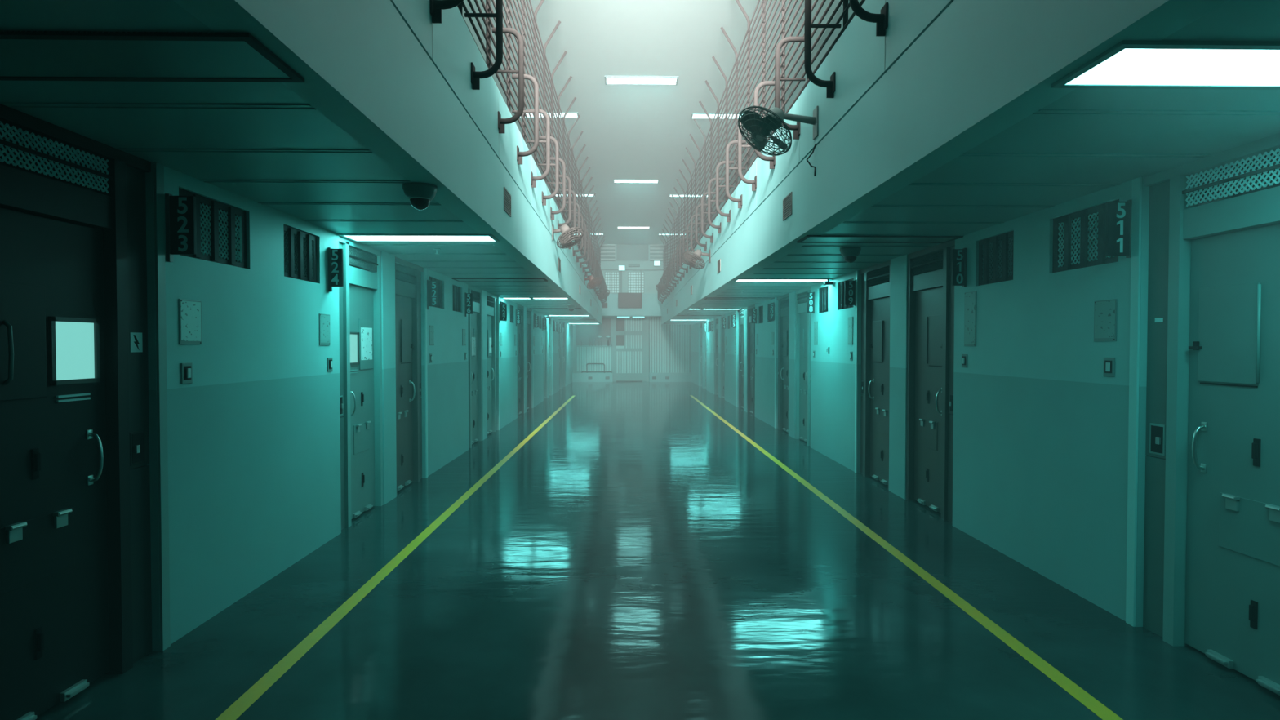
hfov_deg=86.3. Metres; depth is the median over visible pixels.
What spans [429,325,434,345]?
notice
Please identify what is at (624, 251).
board
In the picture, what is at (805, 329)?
shutter
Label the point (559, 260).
vent
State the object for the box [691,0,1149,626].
wall
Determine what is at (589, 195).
recessed light
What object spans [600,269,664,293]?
trim
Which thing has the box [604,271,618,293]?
grid window
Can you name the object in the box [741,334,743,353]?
shutter
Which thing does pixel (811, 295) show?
number sign
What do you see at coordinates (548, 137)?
gallery railing
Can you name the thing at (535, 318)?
number sign
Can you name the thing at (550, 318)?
door
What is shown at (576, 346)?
rail
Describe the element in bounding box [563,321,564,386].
door
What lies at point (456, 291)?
window
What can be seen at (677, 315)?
recessed light
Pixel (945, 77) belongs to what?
fascia
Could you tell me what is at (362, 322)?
shutter
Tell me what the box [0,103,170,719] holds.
door
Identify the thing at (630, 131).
ceiling
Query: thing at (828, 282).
junction box
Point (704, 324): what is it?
number sign
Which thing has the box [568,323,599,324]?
recessed light
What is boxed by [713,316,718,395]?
door
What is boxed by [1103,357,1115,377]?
button
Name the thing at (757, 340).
notice
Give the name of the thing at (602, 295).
wall fan
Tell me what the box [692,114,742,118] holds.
diffuser
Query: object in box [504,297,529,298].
diffuser
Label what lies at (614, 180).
recessed light
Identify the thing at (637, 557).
floor
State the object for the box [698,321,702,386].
door
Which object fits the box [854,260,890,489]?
door
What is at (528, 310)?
door
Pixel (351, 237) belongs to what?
diffuser
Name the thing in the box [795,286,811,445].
door
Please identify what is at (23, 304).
shutter
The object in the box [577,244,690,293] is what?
wall
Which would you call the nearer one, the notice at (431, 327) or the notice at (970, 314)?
the notice at (970, 314)
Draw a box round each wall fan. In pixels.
[551,223,583,248]
[584,275,602,288]
[596,288,609,299]
[655,283,671,294]
[682,248,711,268]
[737,106,818,176]
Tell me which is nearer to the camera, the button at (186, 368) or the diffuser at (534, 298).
the button at (186, 368)
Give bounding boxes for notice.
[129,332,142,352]
[178,298,201,344]
[319,313,330,345]
[360,327,372,359]
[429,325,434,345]
[462,328,465,345]
[471,337,475,355]
[488,337,491,352]
[499,333,502,346]
[755,333,758,345]
[771,332,773,344]
[813,321,817,345]
[848,316,853,344]
[964,290,976,346]
[1093,298,1116,341]
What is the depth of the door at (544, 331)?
20.95 m
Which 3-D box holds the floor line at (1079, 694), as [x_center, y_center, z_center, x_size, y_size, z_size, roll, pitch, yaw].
[1.868,1.374,11.267,0.088,0.002,22.000,0,1,-1]
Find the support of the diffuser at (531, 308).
attached to the recessed light at (529, 308)
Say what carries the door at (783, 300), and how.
in the wall at (1040, 446)
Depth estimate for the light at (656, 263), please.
30.61 m
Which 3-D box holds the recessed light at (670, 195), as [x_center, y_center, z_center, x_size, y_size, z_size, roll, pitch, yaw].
[1.510,-5.010,20.836,1.250,0.013,0.300,0,1,-1]
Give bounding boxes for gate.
[612,316,648,382]
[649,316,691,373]
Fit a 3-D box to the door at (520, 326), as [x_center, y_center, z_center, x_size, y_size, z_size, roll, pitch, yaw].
[-2.852,0.008,15.782,0.194,2.553,1.040,0,1,-1]
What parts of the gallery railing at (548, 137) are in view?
post, post, post, post, rail, rail, rail, rail, rail, rail, post, rail, rail, rail, post, rail, rail, rail, post, rail, rail, rail, rail, post, post, post, post, post, post, post, post, post, post, post, post, post, post, post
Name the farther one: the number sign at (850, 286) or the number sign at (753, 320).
the number sign at (753, 320)
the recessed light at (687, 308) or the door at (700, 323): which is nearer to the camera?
the recessed light at (687, 308)
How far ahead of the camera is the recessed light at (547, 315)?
20.86 m
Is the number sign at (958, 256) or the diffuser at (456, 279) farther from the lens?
the diffuser at (456, 279)
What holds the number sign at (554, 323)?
attached to the wall at (254, 439)
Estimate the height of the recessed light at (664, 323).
0.013 m
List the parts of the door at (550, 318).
frame, edge trim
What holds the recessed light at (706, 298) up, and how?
in the ceiling at (1086, 141)
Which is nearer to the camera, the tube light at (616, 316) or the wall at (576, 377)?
the tube light at (616, 316)
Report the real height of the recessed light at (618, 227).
0.013 m
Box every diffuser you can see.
[345,235,493,240]
[456,279,544,280]
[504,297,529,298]
[526,113,577,117]
[531,308,580,309]
[533,297,566,298]
[606,77,676,84]
[617,226,648,228]
[670,195,707,196]
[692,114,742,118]
[703,308,740,309]
[706,297,772,299]
[736,280,826,281]
[801,236,955,242]
[1066,48,1279,85]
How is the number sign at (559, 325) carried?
attached to the wall at (254, 439)
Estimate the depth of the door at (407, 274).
7.88 m
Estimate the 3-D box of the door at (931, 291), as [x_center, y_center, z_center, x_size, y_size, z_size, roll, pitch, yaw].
[2.879,0.192,6.591,0.194,2.553,1.040,0,1,-1]
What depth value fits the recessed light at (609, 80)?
11.79 m
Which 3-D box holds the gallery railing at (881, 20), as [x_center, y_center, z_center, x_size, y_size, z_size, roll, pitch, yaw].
[1.136,-3.523,16.107,0.317,2.800,27.100,0,1,-1]
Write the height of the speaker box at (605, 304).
0.220 m
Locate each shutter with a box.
[0,281,47,401]
[358,318,373,369]
[400,319,411,362]
[471,327,473,357]
[487,329,491,355]
[526,334,528,353]
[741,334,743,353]
[782,329,787,355]
[804,328,807,357]
[871,320,883,361]
[928,314,942,365]
[1197,282,1260,384]
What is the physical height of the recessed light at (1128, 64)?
0.013 m
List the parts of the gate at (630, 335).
pane sill, pane, pane, ribbed panel, kick plate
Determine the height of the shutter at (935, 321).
0.480 m
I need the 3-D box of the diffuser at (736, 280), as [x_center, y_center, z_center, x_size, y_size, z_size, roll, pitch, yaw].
[2.035,-1.145,9.799,1.290,0.009,0.300,0,1,-1]
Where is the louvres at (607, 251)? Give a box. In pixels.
[599,244,614,261]
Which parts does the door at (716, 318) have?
edge trim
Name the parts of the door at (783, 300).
edge trim, panel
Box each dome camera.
[402,182,437,209]
[567,305,575,311]
[840,247,861,262]
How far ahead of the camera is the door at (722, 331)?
21.19 m
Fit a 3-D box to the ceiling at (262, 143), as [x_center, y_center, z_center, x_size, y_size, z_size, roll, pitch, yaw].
[-2.186,-1.230,12.339,1.397,0.065,34.800,0,1,-1]
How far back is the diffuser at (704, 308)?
17.27 m
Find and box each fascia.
[173,0,602,324]
[661,0,1230,324]
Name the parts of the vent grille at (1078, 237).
pane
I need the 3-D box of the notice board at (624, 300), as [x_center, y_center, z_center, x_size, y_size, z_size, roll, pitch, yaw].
[-0.432,-2.586,29.696,1.040,0.665,0.150,0,1,-1]
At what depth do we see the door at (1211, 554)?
3.46 m
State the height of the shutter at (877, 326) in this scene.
0.480 m
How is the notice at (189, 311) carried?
attached to the wall at (254, 439)
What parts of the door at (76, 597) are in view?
shutter pull, lock plate, lock plate, slot trim, vision frame, vision pane, handle, panel, edge trim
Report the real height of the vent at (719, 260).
0.200 m
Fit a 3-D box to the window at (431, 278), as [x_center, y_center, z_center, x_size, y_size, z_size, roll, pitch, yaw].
[-2.720,-0.864,8.805,0.194,0.375,0.700,0,1,-1]
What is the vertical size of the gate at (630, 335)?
2.999 m
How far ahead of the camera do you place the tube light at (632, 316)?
30.03 m
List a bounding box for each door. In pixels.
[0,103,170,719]
[338,235,382,529]
[395,256,427,495]
[467,284,482,448]
[486,292,499,434]
[517,304,524,417]
[526,307,533,409]
[542,314,546,398]
[548,315,553,395]
[559,320,561,390]
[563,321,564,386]
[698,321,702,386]
[703,320,706,388]
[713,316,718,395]
[720,314,724,399]
[736,308,743,408]
[746,304,755,416]
[774,293,788,432]
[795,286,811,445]
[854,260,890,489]
[906,240,955,523]
[1125,133,1279,695]
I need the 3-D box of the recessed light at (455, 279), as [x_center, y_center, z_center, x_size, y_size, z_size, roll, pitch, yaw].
[-1.982,-1.142,9.723,1.295,0.013,0.360,0,1,-1]
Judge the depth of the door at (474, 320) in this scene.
11.30 m
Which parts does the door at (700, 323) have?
edge trim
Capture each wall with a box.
[145,161,573,651]
[571,316,691,382]
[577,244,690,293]
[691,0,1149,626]
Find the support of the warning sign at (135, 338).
attached to the door at (76, 597)
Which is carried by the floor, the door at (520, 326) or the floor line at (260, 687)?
the floor line at (260, 687)
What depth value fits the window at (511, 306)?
14.62 m
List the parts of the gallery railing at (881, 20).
post, post, post, post, post, post, post, post, post, post, post, post, post, post, post, post, post, rail, post, rail, rail, rail, rail, post, rail, rail, rail, post, rail, rail, post, rail, rail, rail, rail, rail, post, post, post, post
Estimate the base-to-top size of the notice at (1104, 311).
0.250 m
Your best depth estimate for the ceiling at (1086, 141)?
3.51 m
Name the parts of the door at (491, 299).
panel, edge trim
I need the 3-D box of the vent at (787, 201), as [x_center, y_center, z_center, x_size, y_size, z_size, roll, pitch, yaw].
[1.371,-1.427,6.360,0.008,0.200,0.340,0,1,-1]
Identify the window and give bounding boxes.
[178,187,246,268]
[283,224,317,283]
[429,276,442,308]
[452,284,461,312]
[510,305,513,323]
[538,315,541,328]
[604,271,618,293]
[627,271,644,293]
[727,315,729,328]
[759,305,763,323]
[818,285,828,313]
[839,278,853,309]
[978,231,1013,285]
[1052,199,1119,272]
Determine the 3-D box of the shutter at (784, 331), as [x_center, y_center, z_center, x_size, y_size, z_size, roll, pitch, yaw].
[2.724,-0.316,12.812,0.011,0.480,0.335,0,1,-1]
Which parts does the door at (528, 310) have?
edge trim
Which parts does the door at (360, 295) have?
panel, handle, vision pane, vision frame, lock plate, lock plate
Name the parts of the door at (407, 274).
lock plate, lock plate, handle, panel, edge trim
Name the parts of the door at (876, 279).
edge trim, panel, handle, lock plate, lock plate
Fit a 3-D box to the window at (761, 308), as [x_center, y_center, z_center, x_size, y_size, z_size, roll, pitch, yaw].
[2.723,-0.985,14.842,0.194,0.375,0.550,0,1,-1]
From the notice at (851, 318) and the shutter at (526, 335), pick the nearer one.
the notice at (851, 318)
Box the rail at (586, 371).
[581,363,612,373]
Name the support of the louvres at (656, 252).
attached to the wall at (651, 277)
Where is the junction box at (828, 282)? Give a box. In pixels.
[823,278,832,284]
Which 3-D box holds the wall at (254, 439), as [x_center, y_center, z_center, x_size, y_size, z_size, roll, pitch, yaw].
[-2.805,0.063,12.953,0.220,2.555,36.000,0,1,-1]
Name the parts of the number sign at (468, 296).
plate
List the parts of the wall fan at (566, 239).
wall plate, arm, blade, motor, blade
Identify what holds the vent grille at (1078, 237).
in the wall at (1040, 446)
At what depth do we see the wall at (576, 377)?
30.62 m
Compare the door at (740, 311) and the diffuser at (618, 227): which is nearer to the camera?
the door at (740, 311)
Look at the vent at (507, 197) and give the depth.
6.15 m
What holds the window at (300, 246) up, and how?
in the wall at (254, 439)
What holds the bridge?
attached to the wall at (576, 377)
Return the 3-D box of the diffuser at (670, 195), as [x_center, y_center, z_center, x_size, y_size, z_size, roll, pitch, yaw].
[1.510,-5.011,20.836,1.190,0.009,0.240,0,1,-1]
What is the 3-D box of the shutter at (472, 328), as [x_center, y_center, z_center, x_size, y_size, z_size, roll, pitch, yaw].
[-2.724,-0.281,11.025,0.011,0.480,0.335,0,1,-1]
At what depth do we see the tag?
3.77 m
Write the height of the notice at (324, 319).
0.250 m
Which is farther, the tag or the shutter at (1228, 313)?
the tag
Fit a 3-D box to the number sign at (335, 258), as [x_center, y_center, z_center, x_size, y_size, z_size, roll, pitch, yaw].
[-2.497,-0.742,5.610,0.115,0.360,0.032,0,1,-1]
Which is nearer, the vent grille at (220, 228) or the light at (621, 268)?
the vent grille at (220, 228)
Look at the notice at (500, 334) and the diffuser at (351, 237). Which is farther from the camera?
the notice at (500, 334)
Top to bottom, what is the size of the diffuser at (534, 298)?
0.009 m
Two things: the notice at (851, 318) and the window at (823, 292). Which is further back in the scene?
the window at (823, 292)
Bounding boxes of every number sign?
[164,193,196,262]
[328,247,343,291]
[426,280,439,309]
[464,292,472,316]
[499,303,506,322]
[515,309,520,325]
[533,315,538,328]
[542,318,546,330]
[552,321,557,333]
[558,324,561,333]
[703,323,706,332]
[709,321,713,330]
[722,317,726,328]
[731,314,736,327]
[751,308,756,323]
[768,303,774,319]
[806,292,814,313]
[844,280,855,306]
[951,248,966,286]
[1105,199,1132,257]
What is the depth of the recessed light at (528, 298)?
13.45 m
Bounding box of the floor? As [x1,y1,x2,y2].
[35,381,1279,719]
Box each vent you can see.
[503,186,511,217]
[558,257,560,272]
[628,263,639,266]
[717,258,720,273]
[782,191,791,220]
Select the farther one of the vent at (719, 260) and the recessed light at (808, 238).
the vent at (719, 260)
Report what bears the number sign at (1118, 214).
attached to the wall at (1040, 446)
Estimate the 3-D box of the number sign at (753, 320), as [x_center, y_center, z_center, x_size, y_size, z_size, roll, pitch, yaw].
[2.552,-0.981,15.284,0.115,0.330,0.032,0,1,-1]
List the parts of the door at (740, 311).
edge trim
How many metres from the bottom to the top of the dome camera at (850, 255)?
0.140 m
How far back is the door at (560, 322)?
25.68 m
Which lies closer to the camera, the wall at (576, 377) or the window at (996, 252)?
the window at (996, 252)
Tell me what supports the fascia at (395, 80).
attached to the ceiling at (262, 143)
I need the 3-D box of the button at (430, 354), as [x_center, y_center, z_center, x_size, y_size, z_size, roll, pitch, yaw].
[-2.602,-0.020,8.514,0.018,0.116,0.090,0,1,-1]
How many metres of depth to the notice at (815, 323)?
10.47 m
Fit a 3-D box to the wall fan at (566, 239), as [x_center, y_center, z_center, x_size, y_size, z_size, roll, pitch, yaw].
[-1.045,-1.798,9.898,0.450,0.342,0.417,0,1,-1]
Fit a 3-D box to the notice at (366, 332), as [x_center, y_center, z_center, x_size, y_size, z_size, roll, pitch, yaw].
[-2.632,-0.157,6.580,0.002,0.310,0.280,0,1,-1]
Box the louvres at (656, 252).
[649,244,665,261]
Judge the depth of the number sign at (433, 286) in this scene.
8.35 m
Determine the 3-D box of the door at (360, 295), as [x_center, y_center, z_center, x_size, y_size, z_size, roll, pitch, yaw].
[-2.673,0.197,6.346,0.194,2.553,1.040,0,1,-1]
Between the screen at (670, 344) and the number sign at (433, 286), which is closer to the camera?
the number sign at (433, 286)
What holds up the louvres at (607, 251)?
attached to the wall at (651, 277)
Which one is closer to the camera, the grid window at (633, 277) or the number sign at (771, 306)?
the number sign at (771, 306)
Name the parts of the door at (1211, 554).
edge trim, panel, handle, lock plate, lock plate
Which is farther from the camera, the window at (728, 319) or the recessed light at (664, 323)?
the recessed light at (664, 323)
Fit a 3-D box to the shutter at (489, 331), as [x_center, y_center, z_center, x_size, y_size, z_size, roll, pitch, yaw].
[-2.752,-0.310,12.499,0.011,0.480,0.335,0,1,-1]
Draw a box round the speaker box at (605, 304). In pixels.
[602,302,607,307]
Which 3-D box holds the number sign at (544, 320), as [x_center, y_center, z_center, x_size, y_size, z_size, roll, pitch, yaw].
[-2.765,-1.026,19.765,0.115,0.360,0.032,0,1,-1]
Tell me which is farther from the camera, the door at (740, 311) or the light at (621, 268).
the light at (621, 268)
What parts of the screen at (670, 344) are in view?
edge post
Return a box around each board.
[616,244,648,260]
[617,293,641,307]
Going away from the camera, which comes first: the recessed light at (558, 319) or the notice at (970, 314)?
the notice at (970, 314)
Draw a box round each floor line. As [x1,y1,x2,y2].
[215,395,574,719]
[689,395,1123,719]
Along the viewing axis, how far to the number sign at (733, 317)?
18.07 m
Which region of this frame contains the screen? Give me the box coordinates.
[573,316,612,373]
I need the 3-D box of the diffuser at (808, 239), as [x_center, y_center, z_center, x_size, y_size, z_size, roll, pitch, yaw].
[2.106,-1.070,6.051,1.290,0.009,0.300,0,1,-1]
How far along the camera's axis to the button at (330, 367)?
5.61 m
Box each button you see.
[181,362,192,384]
[327,357,333,371]
[429,353,431,363]
[849,351,853,360]
[961,354,967,368]
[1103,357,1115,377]
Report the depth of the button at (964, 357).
5.85 m
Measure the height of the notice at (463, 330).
0.250 m
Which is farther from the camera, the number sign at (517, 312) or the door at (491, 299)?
the number sign at (517, 312)
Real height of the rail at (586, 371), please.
0.439 m
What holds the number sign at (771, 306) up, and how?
attached to the wall at (1040, 446)
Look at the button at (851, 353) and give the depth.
8.80 m
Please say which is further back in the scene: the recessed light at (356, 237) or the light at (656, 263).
the light at (656, 263)
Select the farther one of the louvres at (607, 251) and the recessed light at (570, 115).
the louvres at (607, 251)
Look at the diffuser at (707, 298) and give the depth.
13.54 m
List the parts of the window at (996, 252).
pane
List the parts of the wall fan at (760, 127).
blade, blade, blade, motor, blade, arm, fan cord, wall plate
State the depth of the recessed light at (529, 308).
17.22 m
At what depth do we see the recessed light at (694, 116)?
13.63 m
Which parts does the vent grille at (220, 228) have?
pane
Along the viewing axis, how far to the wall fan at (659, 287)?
23.41 m
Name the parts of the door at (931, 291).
lock plate, lock plate, handle, panel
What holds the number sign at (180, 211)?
attached to the wall at (254, 439)
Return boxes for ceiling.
[0,0,595,323]
[462,0,843,244]
[667,0,1279,323]
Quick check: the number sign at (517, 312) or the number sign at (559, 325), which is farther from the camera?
the number sign at (559, 325)
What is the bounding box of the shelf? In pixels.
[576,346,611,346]
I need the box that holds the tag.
[1155,317,1163,322]
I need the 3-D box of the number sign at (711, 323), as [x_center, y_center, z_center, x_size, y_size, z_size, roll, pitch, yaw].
[2.395,-1.131,22.796,0.145,0.330,0.032,0,1,-1]
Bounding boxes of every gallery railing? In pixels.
[430,0,606,304]
[657,0,888,303]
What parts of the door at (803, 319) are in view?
panel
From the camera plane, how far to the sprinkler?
6.68 m
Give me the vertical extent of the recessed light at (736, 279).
0.013 m
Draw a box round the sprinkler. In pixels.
[433,248,440,253]
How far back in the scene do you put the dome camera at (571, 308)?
15.89 m
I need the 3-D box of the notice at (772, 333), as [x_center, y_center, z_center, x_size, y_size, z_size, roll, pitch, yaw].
[2.639,-0.427,13.576,0.008,0.250,0.190,0,1,-1]
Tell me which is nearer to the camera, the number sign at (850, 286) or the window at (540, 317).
the number sign at (850, 286)
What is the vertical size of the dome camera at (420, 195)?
0.140 m
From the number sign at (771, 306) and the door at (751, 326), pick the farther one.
the door at (751, 326)
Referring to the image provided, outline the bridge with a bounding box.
[602,293,662,316]
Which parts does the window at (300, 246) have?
pane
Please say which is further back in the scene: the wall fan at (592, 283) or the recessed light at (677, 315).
the recessed light at (677, 315)
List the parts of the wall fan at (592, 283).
motor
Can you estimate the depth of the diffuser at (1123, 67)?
2.33 m
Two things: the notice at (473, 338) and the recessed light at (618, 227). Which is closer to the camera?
the notice at (473, 338)
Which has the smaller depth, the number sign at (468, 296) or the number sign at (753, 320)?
the number sign at (468, 296)
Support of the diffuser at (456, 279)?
attached to the recessed light at (455, 279)
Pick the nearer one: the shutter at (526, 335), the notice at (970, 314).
the notice at (970, 314)
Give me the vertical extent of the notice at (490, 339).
0.280 m
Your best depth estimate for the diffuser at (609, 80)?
11.81 m
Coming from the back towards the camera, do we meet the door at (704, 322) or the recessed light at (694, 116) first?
the door at (704, 322)
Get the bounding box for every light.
[0,30,304,82]
[337,234,499,242]
[451,278,547,281]
[501,297,569,299]
[514,111,579,118]
[528,307,582,309]
[546,315,590,315]
[555,193,595,196]
[558,319,595,319]
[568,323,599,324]
[604,75,678,84]
[613,179,658,182]
[616,315,630,317]
[617,226,649,228]
[618,265,625,271]
[631,315,644,317]
[653,260,660,266]
[663,323,697,324]
[668,194,707,196]
[676,315,721,315]
[687,308,742,309]
[690,113,743,119]
[704,297,774,299]
[733,278,832,281]
[796,235,963,243]
[1051,40,1279,89]
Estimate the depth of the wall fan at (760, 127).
5.34 m
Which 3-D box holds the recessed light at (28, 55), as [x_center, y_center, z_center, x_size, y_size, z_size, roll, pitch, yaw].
[-1.841,-0.993,2.246,1.295,0.013,0.360,0,1,-1]
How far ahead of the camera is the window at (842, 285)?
9.22 m
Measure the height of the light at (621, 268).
0.240 m
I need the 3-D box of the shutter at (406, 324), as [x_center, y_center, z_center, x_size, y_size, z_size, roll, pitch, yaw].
[-2.663,-0.216,7.781,0.011,0.480,0.335,0,1,-1]
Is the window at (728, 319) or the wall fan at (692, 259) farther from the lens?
the window at (728, 319)
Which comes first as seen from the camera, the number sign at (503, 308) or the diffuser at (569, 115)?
the number sign at (503, 308)
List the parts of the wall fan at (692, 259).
blade, motor, arm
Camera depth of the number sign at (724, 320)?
19.99 m
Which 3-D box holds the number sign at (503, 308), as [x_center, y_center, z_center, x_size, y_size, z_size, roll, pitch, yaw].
[-2.623,-0.892,13.078,0.145,0.360,0.032,0,1,-1]

